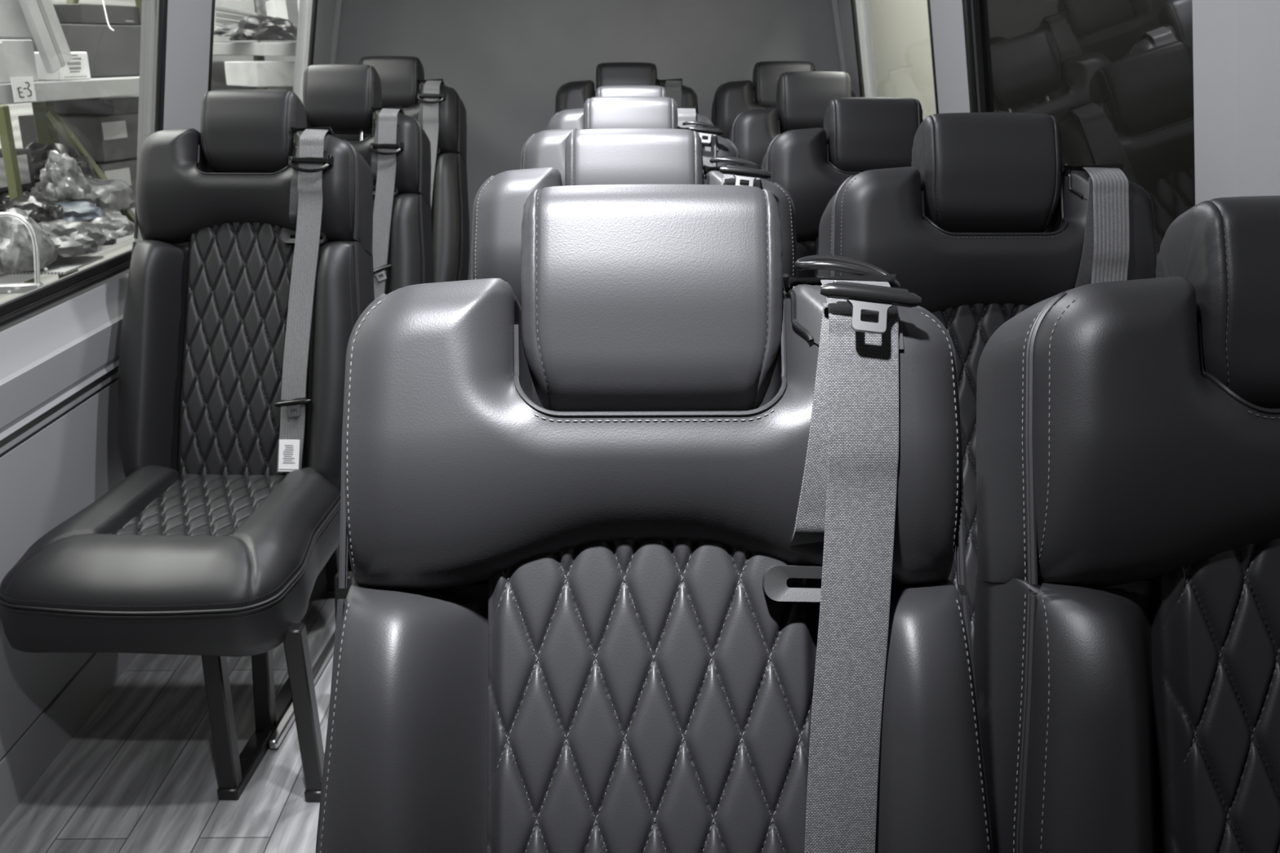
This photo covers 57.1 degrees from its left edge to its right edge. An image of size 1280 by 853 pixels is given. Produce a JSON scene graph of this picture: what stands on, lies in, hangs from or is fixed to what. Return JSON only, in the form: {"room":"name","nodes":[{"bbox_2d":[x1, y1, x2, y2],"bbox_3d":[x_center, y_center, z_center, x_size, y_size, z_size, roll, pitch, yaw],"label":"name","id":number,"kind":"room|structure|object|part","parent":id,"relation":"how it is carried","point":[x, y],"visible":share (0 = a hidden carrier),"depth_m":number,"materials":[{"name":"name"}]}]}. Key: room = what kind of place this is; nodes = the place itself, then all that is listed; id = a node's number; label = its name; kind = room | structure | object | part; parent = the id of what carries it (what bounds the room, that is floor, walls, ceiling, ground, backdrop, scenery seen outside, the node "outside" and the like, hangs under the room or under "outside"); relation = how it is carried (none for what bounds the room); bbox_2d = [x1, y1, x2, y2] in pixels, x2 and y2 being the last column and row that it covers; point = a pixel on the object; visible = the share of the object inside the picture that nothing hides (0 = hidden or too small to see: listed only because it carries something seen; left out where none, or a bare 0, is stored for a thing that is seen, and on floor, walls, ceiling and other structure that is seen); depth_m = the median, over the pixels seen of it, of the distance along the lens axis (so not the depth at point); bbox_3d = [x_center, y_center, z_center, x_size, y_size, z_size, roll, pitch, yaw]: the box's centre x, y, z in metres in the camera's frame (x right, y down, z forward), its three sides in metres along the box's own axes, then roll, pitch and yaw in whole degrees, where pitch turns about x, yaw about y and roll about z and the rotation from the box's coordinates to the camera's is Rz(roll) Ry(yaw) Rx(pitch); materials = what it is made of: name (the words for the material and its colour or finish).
{"room":"vehicle interior","nodes":[
{"label":"vehicle interior","id":0,"kind":"room"},
{"bbox_2d":[0,269,138,827],"bbox_3d":[-1.077,0.354,1.641,0.086,0.812,5.530,0,18,-1],"label":"wall","id":1,"kind":"structure","parent":0,"point":[60,452],"depth_m":2.13,"materials":[{"name":"grey plastic"}]},
{"bbox_2d":[0,0,168,327],"bbox_3d":[-0.998,-0.215,0.632,0.174,0.922,3.961,0,18,-1],"label":"window","id":2,"kind":"structure","parent":1,"relation":"in","point":[15,308],"depth_m":2.31,"materials":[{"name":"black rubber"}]},
{"bbox_2d":[134,0,212,242],"bbox_3d":[-1.027,-0.975,2.621,0.230,1.108,0.295,0,18,-1],"label":"window pillar","id":3,"kind":"structure","parent":1,"relation":"attached to","point":[188,21],"depth_m":2.61,"materials":[{"name":"grey plastic"}]},
{"bbox_2d":[208,0,317,91],"bbox_3d":[-1.035,-1.070,3.258,0.174,0.922,0.976,0,18,-1],"label":"window","id":4,"kind":"structure","parent":1,"relation":"in","point":[314,3],"depth_m":3.67,"materials":[{"name":"black rubber"}]},
{"bbox_2d":[293,0,335,102],"bbox_3d":[-1.046,-1.368,3.831,0.230,1.108,0.300,0,18,-1],"label":"trim","id":5,"kind":"structure","parent":1,"relation":"attached to","point":[326,8],"depth_m":3.76,"materials":[{"name":"grey plastic"}]},
{"bbox_2d":[0,566,335,852],"bbox_3d":[-0.140,0.755,1.784,2.000,0.040,5.530,0,18,-1],"label":"floor","id":6,"kind":"structure","parent":0,"point":[139,775],"depth_m":2.10,"materials":[{"name":"grey wood"}]},
{"bbox_2d":[0,88,374,802],"bbox_3d":[-0.776,-0.015,2.207,0.526,1.164,0.907,1,18,2],"label":"passenger seat","id":7,"kind":"object","parent":6,"relation":"on","point":[251,276],"visible":0.98,"depth_m":2.29,"materials":[{"name":"black leather"}]},
{"bbox_2d":[0,465,341,657],"bbox_3d":[-0.803,0.221,2.095,0.474,0.160,0.541,1,18,2],"label":"seat cushion","id":8,"kind":"object","parent":7,"relation":"on","point":[192,560],"depth_m":1.90,"materials":[{"name":"black leather"}]},
{"bbox_3d":[-0.714,0.481,2.002,0.035,0.324,0.040,1,18,2],"label":"leg","id":9,"kind":"part","parent":7,"relation":"part of","materials":[{"name":"black paint"}]},
{"bbox_3d":[-0.790,-0.134,2.354,0.244,0.526,0.240,1,18,2],"label":"quilted panel","id":10,"kind":"part","parent":7,"relation":"part of","materials":[{"name":"black leather"}]},
{"bbox_3d":[-0.708,0.578,2.228,0.036,0.022,0.400,1,18,2],"label":"floor rail","id":11,"kind":"part","parent":7,"relation":"part of","materials":[{"name":"black metal"}]},
{"bbox_3d":[-0.705,0.419,2.192,0.037,0.326,0.059,1,18,2],"label":"leg","id":12,"kind":"part","parent":7,"relation":"part of","materials":[{"name":"black paint"}]},
{"bbox_2d":[279,444,294,469],"bbox_3d":[-0.681,0.060,2.281,0.036,0.048,0.001,1,-4,2],"label":"label","id":13,"kind":"object","parent":7,"relation":"on","point":[285,445],"depth_m":2.28,"materials":[{"name":"white paper"}]},
{"bbox_3d":[-0.670,-0.031,2.278,0.032,0.025,0.003,-7,-3,-6],"label":"tongue plate","id":14,"kind":"part","parent":7,"relation":"part of","materials":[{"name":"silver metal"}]},
{"bbox_3d":[-0.567,0.482,1.997,0.042,0.324,0.040,1,18,2],"label":"leg","id":15,"kind":"part","parent":7,"relation":"part of","materials":[{"name":"black paint"}]},
{"bbox_3d":[-0.555,0.580,2.223,0.036,0.022,0.400,1,18,2],"label":"floor rail","id":16,"kind":"part","parent":7,"relation":"part of","materials":[{"name":"black metal"}]},
{"bbox_3d":[-0.543,0.422,2.181,0.046,0.325,0.040,1,18,2],"label":"leg","id":17,"kind":"part","parent":7,"relation":"part of","materials":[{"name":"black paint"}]},
{"bbox_2d":[302,64,434,598],"bbox_3d":[-0.786,-0.275,2.947,0.526,1.199,0.907,1,18,2],"label":"passenger seat","id":18,"kind":"object","parent":6,"relation":"on","point":[347,99],"visible":0.21,"depth_m":3.06,"materials":[{"name":"black leather"}]},
{"bbox_3d":[-0.724,0.238,2.748,0.035,0.324,0.040,1,18,2],"label":"leg","id":19,"kind":"part","parent":18,"relation":"part of","materials":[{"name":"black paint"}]},
{"bbox_3d":[-0.718,0.336,2.974,0.036,0.022,0.400,1,18,2],"label":"floor rail","id":20,"kind":"part","parent":18,"relation":"part of","materials":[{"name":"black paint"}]},
{"bbox_3d":[-0.742,-0.792,3.140,0.012,0.108,0.048,1,18,2],"label":"headrest post","id":21,"kind":"part","parent":18,"relation":"part of","materials":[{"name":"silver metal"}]},
{"bbox_3d":[-0.800,-0.376,3.100,0.244,0.526,0.240,1,18,2],"label":"quilted panel","id":22,"kind":"part","parent":18,"relation":"part of","materials":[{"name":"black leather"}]},
{"bbox_3d":[-0.668,-0.389,3.031,0.032,0.025,0.003,-24,-1,-7],"label":"tongue plate","id":23,"kind":"part","parent":18,"relation":"part of","materials":[{"name":"silver metal"}]},
{"bbox_2d":[335,55,469,282],"bbox_3d":[-0.803,-0.510,3.647,0.550,1.213,0.948,1,18,2],"label":"passenger seat","id":24,"kind":"object","parent":6,"relation":"on","point":[437,107],"visible":0.17,"depth_m":3.75,"materials":[{"name":"black leather"}]},
{"bbox_2d":[555,62,698,114],"bbox_3d":[-0.040,-0.504,3.660,0.509,1.194,0.946,0,18,-1],"label":"passenger seat","id":25,"kind":"object","parent":6,"relation":"on","point":[571,95],"visible":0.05,"depth_m":3.79,"materials":[{"name":"black leather"}]},
{"bbox_2d":[520,96,740,186],"bbox_3d":[-0.015,-0.012,2.219,0.487,1.150,0.906,0,18,-1],"label":"passenger seat","id":26,"kind":"object","parent":6,"relation":"on","point":[544,148],"visible":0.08,"depth_m":2.34,"materials":[{"name":"black leather"}]},
{"bbox_3d":[0.128,-0.567,2.305,0.032,0.025,0.003,7,-20,0],"label":"tongue plate","id":27,"kind":"part","parent":26,"relation":"part of","materials":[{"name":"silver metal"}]},
{"bbox_2d":[547,84,713,129],"bbox_3d":[-0.020,-0.253,2.965,0.487,1.146,0.906,0,18,-1],"label":"passenger seat","id":28,"kind":"object","parent":6,"relation":"on","point":[573,117],"visible":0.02,"depth_m":3.09,"materials":[{"name":"black leather"}]},
{"bbox_2d":[471,128,797,408],"bbox_3d":[-0.005,0.237,1.471,0.487,1.140,0.906,0,18,-1],"label":"passenger seat","id":29,"kind":"object","parent":6,"relation":"on","point":[603,156],"visible":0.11,"depth_m":1.59,"materials":[{"name":"black leather"}]},
{"bbox_3d":[0.138,-0.323,1.556,0.032,0.025,0.003,7,-20,0],"label":"tongue plate","id":30,"kind":"part","parent":29,"relation":"part of","materials":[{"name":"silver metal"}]},
{"bbox_2d":[315,183,992,852],"bbox_3d":[0.012,0.478,0.708,0.487,1.153,0.906,0,18,-1],"label":"passenger seat","id":31,"kind":"object","parent":6,"relation":"on","point":[700,596],"visible":1,"depth_m":0.83,"materials":[{"name":"black leather"}]},
{"bbox_3d":[0.011,0.355,0.854,0.244,0.526,0.240,0,18,-1],"label":"quilted panel","id":32,"kind":"part","parent":31,"relation":"part of","materials":[{"name":"black leather"}]},
{"bbox_3d":[0.155,-0.075,0.794,0.032,0.025,0.003,7,-20,0],"label":"tongue plate","id":33,"kind":"part","parent":31,"relation":"part of","materials":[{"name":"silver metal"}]},
{"bbox_2d":[711,61,855,138],"bbox_3d":[0.474,-0.508,3.666,0.509,1.198,0.946,0,18,-1],"label":"passenger seat","id":34,"kind":"object","parent":6,"relation":"on","point":[732,98],"visible":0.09,"depth_m":3.79,"materials":[{"name":"black leather"}]},
{"bbox_2d":[728,71,851,166],"bbox_3d":[0.468,-0.271,2.966,0.487,1.181,0.906,0,18,-1],"label":"passenger seat","id":35,"kind":"object","parent":6,"relation":"on","point":[803,98],"visible":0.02,"depth_m":3.10,"materials":[{"name":"black leather"}]},
{"bbox_2d":[761,97,923,277],"bbox_3d":[0.479,-0.013,2.225,0.487,1.148,0.906,0,18,-1],"label":"passenger seat","id":36,"kind":"object","parent":6,"relation":"on","point":[858,135],"visible":0.09,"depth_m":2.35,"materials":[{"name":"black leather"}]},
{"bbox_3d":[0.477,-0.139,2.371,0.244,0.526,0.240,0,18,-1],"label":"quilted panel","id":37,"kind":"part","parent":36,"relation":"part of","materials":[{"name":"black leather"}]},
{"bbox_2d":[817,112,1156,652],"bbox_3d":[0.489,0.225,1.474,0.487,1.160,0.906,0,18,-1],"label":"passenger seat","id":38,"kind":"object","parent":6,"relation":"on","point":[985,224],"visible":0.21,"depth_m":1.59,"materials":[{"name":"black leather"}]},
{"bbox_3d":[0.488,0.105,1.621,0.244,0.526,0.240,0,18,-1],"label":"quilted panel","id":39,"kind":"part","parent":38,"relation":"part of","materials":[{"name":"black leather"}]},
{"bbox_2d":[973,195,1279,852],"bbox_3d":[0.506,0.480,0.715,0.487,1.144,0.906,0,18,-1],"label":"passenger seat","id":40,"kind":"object","parent":6,"relation":"on","point":[1126,644],"visible":0.99,"depth_m":0.84,"materials":[{"name":"black leather"}]},
{"bbox_3d":[0.504,0.353,0.860,0.244,0.526,0.240,0,18,-1],"label":"quilted panel","id":41,"kind":"part","parent":40,"relation":"part of","materials":[{"name":"black leather"}]},
{"bbox_2d":[212,0,298,61],"bbox_3d":[-2.415,-2.983,8.040,3.600,4.000,0.050,0,18,-1],"label":"wall","id":42,"kind":"structure","parent":0,"point":[291,5],"depth_m":8.14,"materials":[{"name":"concrete"}]},
{"bbox_2d":[336,0,840,279],"bbox_3d":[-0.177,-1.041,4.139,1.964,1.920,0.060,0,18,-1],"label":"wall","id":43,"kind":"structure","parent":0,"point":[507,61],"depth_m":4.02,"materials":[{"name":"grey paint"}]},
{"bbox_2d":[330,0,342,64],"bbox_3d":[-1.001,-1.474,3.934,0.205,0.972,0.028,0,18,-1],"label":"trim","id":44,"kind":"structure","parent":43,"relation":"attached to","point":[339,3],"depth_m":3.97,"materials":[{"name":"grey plastic"}]},
{"bbox_3d":[0.797,0.346,1.665,0.086,0.812,5.530,0,18,-1],"label":"wall","id":45,"kind":"structure","parent":0,"visible":0},
{"bbox_2d":[831,0,845,72],"bbox_3d":[0.647,-1.481,3.955,0.205,0.972,0.028,0,18,-1],"label":"trim","id":46,"kind":"structure","parent":45,"relation":"attached to","point":[834,3],"depth_m":3.99,"materials":[{"name":"grey plastic"}]},
{"bbox_2d":[837,0,878,97],"bbox_3d":[0.696,-1.375,3.853,0.230,1.108,0.300,0,18,-1],"label":"trim","id":47,"kind":"structure","parent":45,"relation":"attached to","point":[863,11],"depth_m":3.79,"materials":[{"name":"grey plastic"}]},
{"bbox_2d":[929,0,980,113],"bbox_3d":[0.712,-0.982,2.643,0.230,1.108,0.295,0,18,-1],"label":"window pillar","id":48,"kind":"structure","parent":45,"relation":"attached to","point":[947,15],"depth_m":2.68,"materials":[{"name":"grey plastic"}]},
{"bbox_2d":[961,0,1195,255],"bbox_3d":[0.720,-0.671,2.033,0.174,0.922,1.061,0,18,-1],"label":"window","id":49,"kind":"structure","parent":45,"relation":"in","point":[1116,77],"depth_m":1.88,"materials":[{"name":"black glass"}]},
{"bbox_2d":[1192,0,1279,204],"bbox_3d":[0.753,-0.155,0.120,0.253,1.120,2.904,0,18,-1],"label":"window pillar","id":50,"kind":"structure","parent":45,"relation":"attached to","point":[1236,43],"depth_m":1.44,"materials":[{"name":"grey plastic"}]},
{"label":"outside","id":51,"kind":"structure","parent":0,"visible":0},
{"bbox_3d":[-3.460,0.020,4.690,4.600,0.040,12.000,0,18,-1],"label":"floor","id":52,"kind":"structure","parent":51,"visible":0},
{"bbox_2d":[0,209,47,293],"bbox_3d":[-1.577,-0.421,2.937,0.221,0.238,0.109,0,18,-1],"label":"cart","id":53,"kind":"object","parent":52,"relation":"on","point":[5,288],"visible":0.84,"depth_m":2.94,"materials":[{"name":"silver metal"}]},
{"bbox_3d":[-1.594,-0.346,2.950,0.187,0.027,0.031,0,18,-1],"label":"rail","id":54,"kind":"part","parent":53,"relation":"part of","materials":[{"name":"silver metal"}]},
{"bbox_2d":[0,0,142,283],"bbox_3d":[-2.260,-0.990,3.853,1.028,2.400,2.700,0,18,-1],"label":"storage rack","id":55,"kind":"object","parent":52,"relation":"on","point":[47,121],"visible":0.34,"depth_m":3.96,"materials":[{"name":"grey metal"}]},
{"bbox_2d":[0,41,8,84],"bbox_3d":[-1.960,-1.089,3.523,0.020,0.122,0.162,3,18,9],"label":"box","id":56,"kind":"object","parent":55,"relation":"on","point":[3,70],"visible":1,"depth_m":3.58,"materials":[{"name":"white cardboard"}]},
{"bbox_2d":[0,188,31,212],"bbox_3d":[-2.101,-0.670,3.651,0.300,0.110,0.263,3,18,10],"label":"crate","id":57,"kind":"object","parent":55,"relation":"on","point":[23,189],"visible":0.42,"depth_m":3.71,"materials":[{"name":"grey plastic"}]},
{"bbox_2d":[0,148,35,192],"bbox_3d":[-1.990,-0.784,3.615,0.102,0.119,0.249,3,18,10],"label":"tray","id":58,"kind":"object","parent":57,"relation":"on","point":[24,157],"visible":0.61,"depth_m":3.67,"materials":[{"name":"grey"}]},
{"bbox_3d":[-1.869,-0.333,3.641,0.030,1.280,0.030,0,18,-1],"label":"post","id":59,"kind":"part","parent":55,"relation":"part of","materials":[{"name":"metal"}]},
{"bbox_2d":[0,39,38,83],"bbox_3d":[-2.113,-1.142,3.673,0.320,0.129,0.255,3,18,10],"label":"carton","id":60,"kind":"object","parent":55,"relation":"on","point":[20,56],"visible":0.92,"depth_m":3.69,"materials":[{"name":"white cardboard"}]},
{"bbox_2d":[0,0,32,37],"bbox_3d":[-2.115,-1.310,3.655,0.320,0.192,0.242,3,18,10],"label":"carton","id":61,"kind":"object","parent":60,"relation":"on","point":[13,23],"visible":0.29,"depth_m":3.66,"materials":[{"name":"white cardboard"}]},
{"bbox_2d":[10,75,36,102],"bbox_3d":[-1.905,-1.044,3.638,0.005,0.074,0.103,3,18,9],"label":"card","id":62,"kind":"object","parent":55,"relation":"attached to","point":[23,87],"visible":1,"depth_m":3.63,"materials":[{"name":"white paper"}]},
{"bbox_2d":[0,207,57,272],"bbox_3d":[-1.732,-0.527,3.284,0.162,0.164,0.188,5,19,16],"label":"plastic wrap","id":63,"kind":"object","parent":55,"relation":"on","point":[16,248],"visible":0.82,"depth_m":3.23,"materials":[{"name":"plastic"}]},
{"bbox_2d":[18,0,72,73],"bbox_3d":[-1.903,-1.300,3.744,0.026,0.337,0.229,3,18,9],"label":"cardboard sheet","id":64,"kind":"object","parent":55,"relation":"on","point":[41,16],"visible":1,"depth_m":3.76,"materials":[{"name":"white cardboard"}]},
{"bbox_3d":[-2.132,-1.108,4.213,0.055,2.400,0.055,0,18,-1],"label":"post","id":65,"kind":"part","parent":55,"relation":"part of","materials":[{"name":"yellow paint"}]},
{"bbox_2d":[7,256,104,274],"bbox_3d":[-1.684,-0.467,3.398,0.160,0.006,0.260,0,18,-1],"label":"sheet","id":66,"kind":"object","parent":55,"relation":"on","point":[62,265],"visible":0.64,"depth_m":3.38,"materials":[{"name":"white paper"}]},
{"bbox_2d":[34,51,90,80],"bbox_3d":[-1.964,-1.212,3.951,0.141,0.090,0.170,3,18,10],"label":"printed box","id":67,"kind":"object","parent":55,"relation":"on","point":[77,68],"visible":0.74,"depth_m":3.92,"materials":[{"name":"white cardboard"}]},
{"bbox_2d":[0,23,141,77],"bbox_3d":[-2.118,-1.395,4.366,0.350,0.182,0.619,4,18,11],"label":"carton","id":68,"kind":"object","parent":55,"relation":"on","point":[110,53],"visible":0.29,"depth_m":4.31,"materials":[{"name":"grey cardboard"}]},
{"bbox_2d":[53,3,141,25],"bbox_3d":[-2.080,-1.545,4.415,0.252,0.068,0.405,4,18,11],"label":"carton","id":69,"kind":"object","parent":68,"relation":"on","point":[67,13],"visible":0.59,"depth_m":4.29,"materials":[{"name":"grey cardboard"}]},
{"bbox_2d":[37,219,106,257],"bbox_3d":[-1.697,-0.560,3.436,0.234,0.094,0.269,0,18,-1],"label":"plastic bag","id":70,"kind":"object","parent":55,"relation":"on","point":[71,238],"visible":0.61,"depth_m":3.39,"materials":[{"name":"plastic"}]},
{"bbox_2d":[3,192,63,222],"bbox_3d":[-1.800,-0.645,3.484,0.159,0.090,0.207,0,18,-1],"label":"plastic bag","id":71,"kind":"object","parent":70,"relation":"on","point":[40,208],"visible":0.59,"depth_m":3.44,"materials":[{"name":"black"}]},
{"bbox_2d":[55,200,106,222],"bbox_3d":[-1.826,-0.678,3.747,0.266,0.097,0.277,-12,21,-32],"label":"plastic bag","id":72,"kind":"object","parent":55,"relation":"on","point":[82,210],"visible":0.26,"depth_m":3.68,"materials":[{"name":"grey"}]},
{"bbox_2d":[0,191,30,211],"bbox_3d":[-1.906,-0.692,3.594,0.131,0.054,0.124,0,18,-1],"label":"plastic bag","id":73,"kind":"object","parent":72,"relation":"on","point":[4,197],"visible":0.21,"depth_m":3.55,"materials":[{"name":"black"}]},
{"bbox_2d":[30,182,101,204],"bbox_3d":[-1.874,-0.745,3.787,0.246,0.094,0.261,0,18,-1],"label":"plastic bag","id":74,"kind":"object","parent":72,"relation":"on","point":[93,197],"visible":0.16,"depth_m":3.74,"materials":[{"name":"black plastic"}]},
{"bbox_2d":[39,150,91,200],"bbox_3d":[-1.834,-0.803,3.734,0.145,0.150,0.163,0,18,-1],"label":"plastic wrap","id":75,"kind":"object","parent":74,"relation":"on","point":[61,178],"visible":0.94,"depth_m":3.69,"materials":[{"name":"plastic"}]},
{"bbox_2d":[102,0,114,31],"bbox_3d":[-1.840,-1.428,4.057,0.061,0.121,0.012,16,24,41],"label":"cord","id":76,"kind":"object","parent":55,"relation":"hanging from","point":[102,0],"visible":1,"depth_m":4.06,"materials":[{"name":"white plastic"}]},
{"bbox_2d":[100,207,116,245],"bbox_3d":[-1.755,-0.654,3.835,0.078,0.118,0.081,15,23,38],"label":"black nozzle","id":77,"kind":"object","parent":55,"relation":"on","point":[112,242],"visible":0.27,"depth_m":3.83,"materials":[{"name":"black plastic"}]},
{"bbox_2d":[84,176,135,213],"bbox_3d":[-1.869,-0.791,3.974,0.277,0.112,0.324,0,18,-1],"label":"plastic bag","id":78,"kind":"object","parent":55,"relation":"on","point":[117,195],"visible":0.38,"depth_m":3.95,"materials":[{"name":"plastic"}]},
{"bbox_2d":[25,141,100,189],"bbox_3d":[-1.988,-0.884,3.980,0.262,0.158,0.296,0,18,-1],"label":"plastic bag","id":79,"kind":"object","parent":78,"relation":"on","point":[39,153],"visible":0.2,"depth_m":3.94,"materials":[{"name":"black"}]},
{"bbox_2d":[88,211,133,240],"bbox_3d":[-1.772,-0.644,3.736,0.271,0.080,0.269,7,19,20],"label":"plastic wrap","id":80,"kind":"object","parent":55,"relation":"on","point":[113,226],"visible":0.36,"depth_m":3.73,"materials":[{"name":"plastic"}]},
{"bbox_2d":[95,157,137,208],"bbox_3d":[-2.146,-0.957,4.624,0.352,0.178,0.350,4,18,12],"label":"box","id":81,"kind":"object","parent":55,"relation":"on","point":[125,170],"visible":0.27,"depth_m":4.52,"materials":[{"name":"cardboard"}]},
{"bbox_2d":[17,112,138,162],"bbox_3d":[-2.152,-1.137,4.601,0.352,0.166,0.337,4,18,12],"label":"box","id":82,"kind":"object","parent":81,"relation":"on","point":[105,138],"visible":0.56,"depth_m":4.45,"materials":[{"name":"grey cardboard"}]},
{"bbox_2d":[53,95,138,115],"bbox_3d":[-2.148,-1.267,4.636,0.350,0.061,0.264,4,18,12],"label":"box","id":83,"kind":"object","parent":82,"relation":"on","point":[125,104],"visible":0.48,"depth_m":4.51,"materials":[{"name":"grey cardboard"}]},
{"bbox_3d":[-1.914,-1.979,4.427,0.050,0.875,0.050,0,18,-1],"label":"post","id":84,"kind":"part","parent":55,"relation":"part of","materials":[{"name":"metal"}]},
{"bbox_2d":[213,0,296,91],"bbox_3d":[-1.561,-1.554,5.586,0.600,2.400,1.392,-16,24,-41],"label":"storage rack","id":85,"kind":"object","parent":52,"relation":"on","point":[259,50],"visible":0.27,"depth_m":5.31,"materials":[{"name":"grey metal"}]},
{"bbox_2d":[213,23,239,35],"bbox_3d":[-1.849,-1.786,5.293,0.270,0.054,0.192,0,18,-1],"label":"plastic wrap","id":86,"kind":"object","parent":85,"relation":"on","point":[225,29],"visible":0.41,"depth_m":5.23,"materials":[{"name":"plastic"}]},
{"bbox_2d":[211,61,256,90],"bbox_3d":[-2.027,-1.633,5.468,0.414,0.121,0.300,17,25,42],"label":"carton","id":87,"kind":"object","parent":85,"relation":"on","point":[218,75],"visible":0.24,"depth_m":5.32,"materials":[{"name":"grey cardboard"}]},
{"bbox_2d":[213,0,257,42],"bbox_3d":[-2.002,-1.973,5.728,0.167,0.197,0.200,17,24,42],"label":"carton","id":88,"kind":"object","parent":85,"relation":"on","point":[242,5],"visible":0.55,"depth_m":5.65,"materials":[{"name":"white cardboard"}]},
{"bbox_3d":[-1.930,-2.374,5.754,0.040,0.944,0.040,0,18,-1],"label":"post","id":89,"kind":"part","parent":85,"relation":"part of","materials":[{"name":"metal"}]},
{"bbox_2d":[224,61,295,87],"bbox_3d":[-1.639,-1.533,5.110,0.200,0.101,0.312,-16,24,-40],"label":"carton","id":90,"kind":"object","parent":85,"relation":"on","point":[242,73],"visible":0.82,"depth_m":5.01,"materials":[{"name":"white cardboard"}]},
{"bbox_3d":[-1.728,-1.017,5.549,0.040,1.400,0.040,0,18,-1],"label":"post","id":91,"kind":"part","parent":85,"relation":"part of","materials":[{"name":"white metal"}]},
{"bbox_2d":[255,0,268,16],"bbox_3d":[-1.663,-1.947,5.216,0.102,0.315,0.103,0,18,-1],"label":"plastic wrap","id":92,"kind":"object","parent":85,"relation":"on","point":[260,5],"visible":0.16,"depth_m":5.20,"materials":[{"name":"plastic"}]},
{"bbox_2d":[229,15,297,40],"bbox_3d":[-1.574,-1.675,4.941,0.308,0.100,0.182,0,18,-1],"label":"plastic bag","id":93,"kind":"object","parent":85,"relation":"on","point":[251,28],"visible":0.99,"depth_m":4.88,"materials":[{"name":"black plastic"}]},
{"bbox_2d":[265,0,288,19],"bbox_3d":[-1.627,-1.819,5.226,0.060,0.152,0.176,-16,24,-40],"label":"carton","id":94,"kind":"object","parent":85,"relation":"on","point":[274,8],"visible":0.27,"depth_m":5.17,"materials":[{"name":"white cardboard"}]},
{"bbox_3d":[-1.897,-1.860,5.500,0.239,0.044,0.236,0,18,-1],"label":"tube","id":95,"kind":"object","parent":85,"relation":"on","visible":0},
{"bbox_2d":[215,17,239,24],"bbox_3d":[-1.872,-1.868,5.450,0.328,0.049,0.021,16,24,40],"label":"tube","id":96,"kind":"object","parent":95,"relation":"on","point":[217,20],"visible":0.53,"depth_m":5.49,"materials":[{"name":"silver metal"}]},
{"bbox_2d":[215,12,245,20],"bbox_3d":[-1.848,-1.877,5.400,0.339,0.055,0.022,15,23,39],"label":"tube","id":97,"kind":"object","parent":96,"relation":"on","point":[217,14],"visible":0.66,"depth_m":5.43,"materials":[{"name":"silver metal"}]},
{"bbox_2d":[215,6,257,16],"bbox_3d":[-1.823,-1.884,5.350,0.350,0.060,0.022,14,23,38],"label":"tube","id":98,"kind":"object","parent":97,"relation":"on","point":[231,11],"visible":0.78,"depth_m":5.35,"materials":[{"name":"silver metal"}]},
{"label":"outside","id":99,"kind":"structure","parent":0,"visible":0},
{"bbox_2d":[0,0,138,303],"bbox_3d":[-3.217,-1.866,4.606,0.050,4.000,12.000,0,18,-1],"label":"wall","id":100,"kind":"structure","parent":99,"point":[21,108],"depth_m":6.41,"materials":[{"name":"white paint"}]},
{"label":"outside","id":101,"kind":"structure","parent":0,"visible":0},
{"bbox_2d":[850,0,938,119],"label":"window","id":102,"kind":"structure","parent":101,"point":[901,41],"depth_m":7.73,"materials":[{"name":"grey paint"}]}
]}

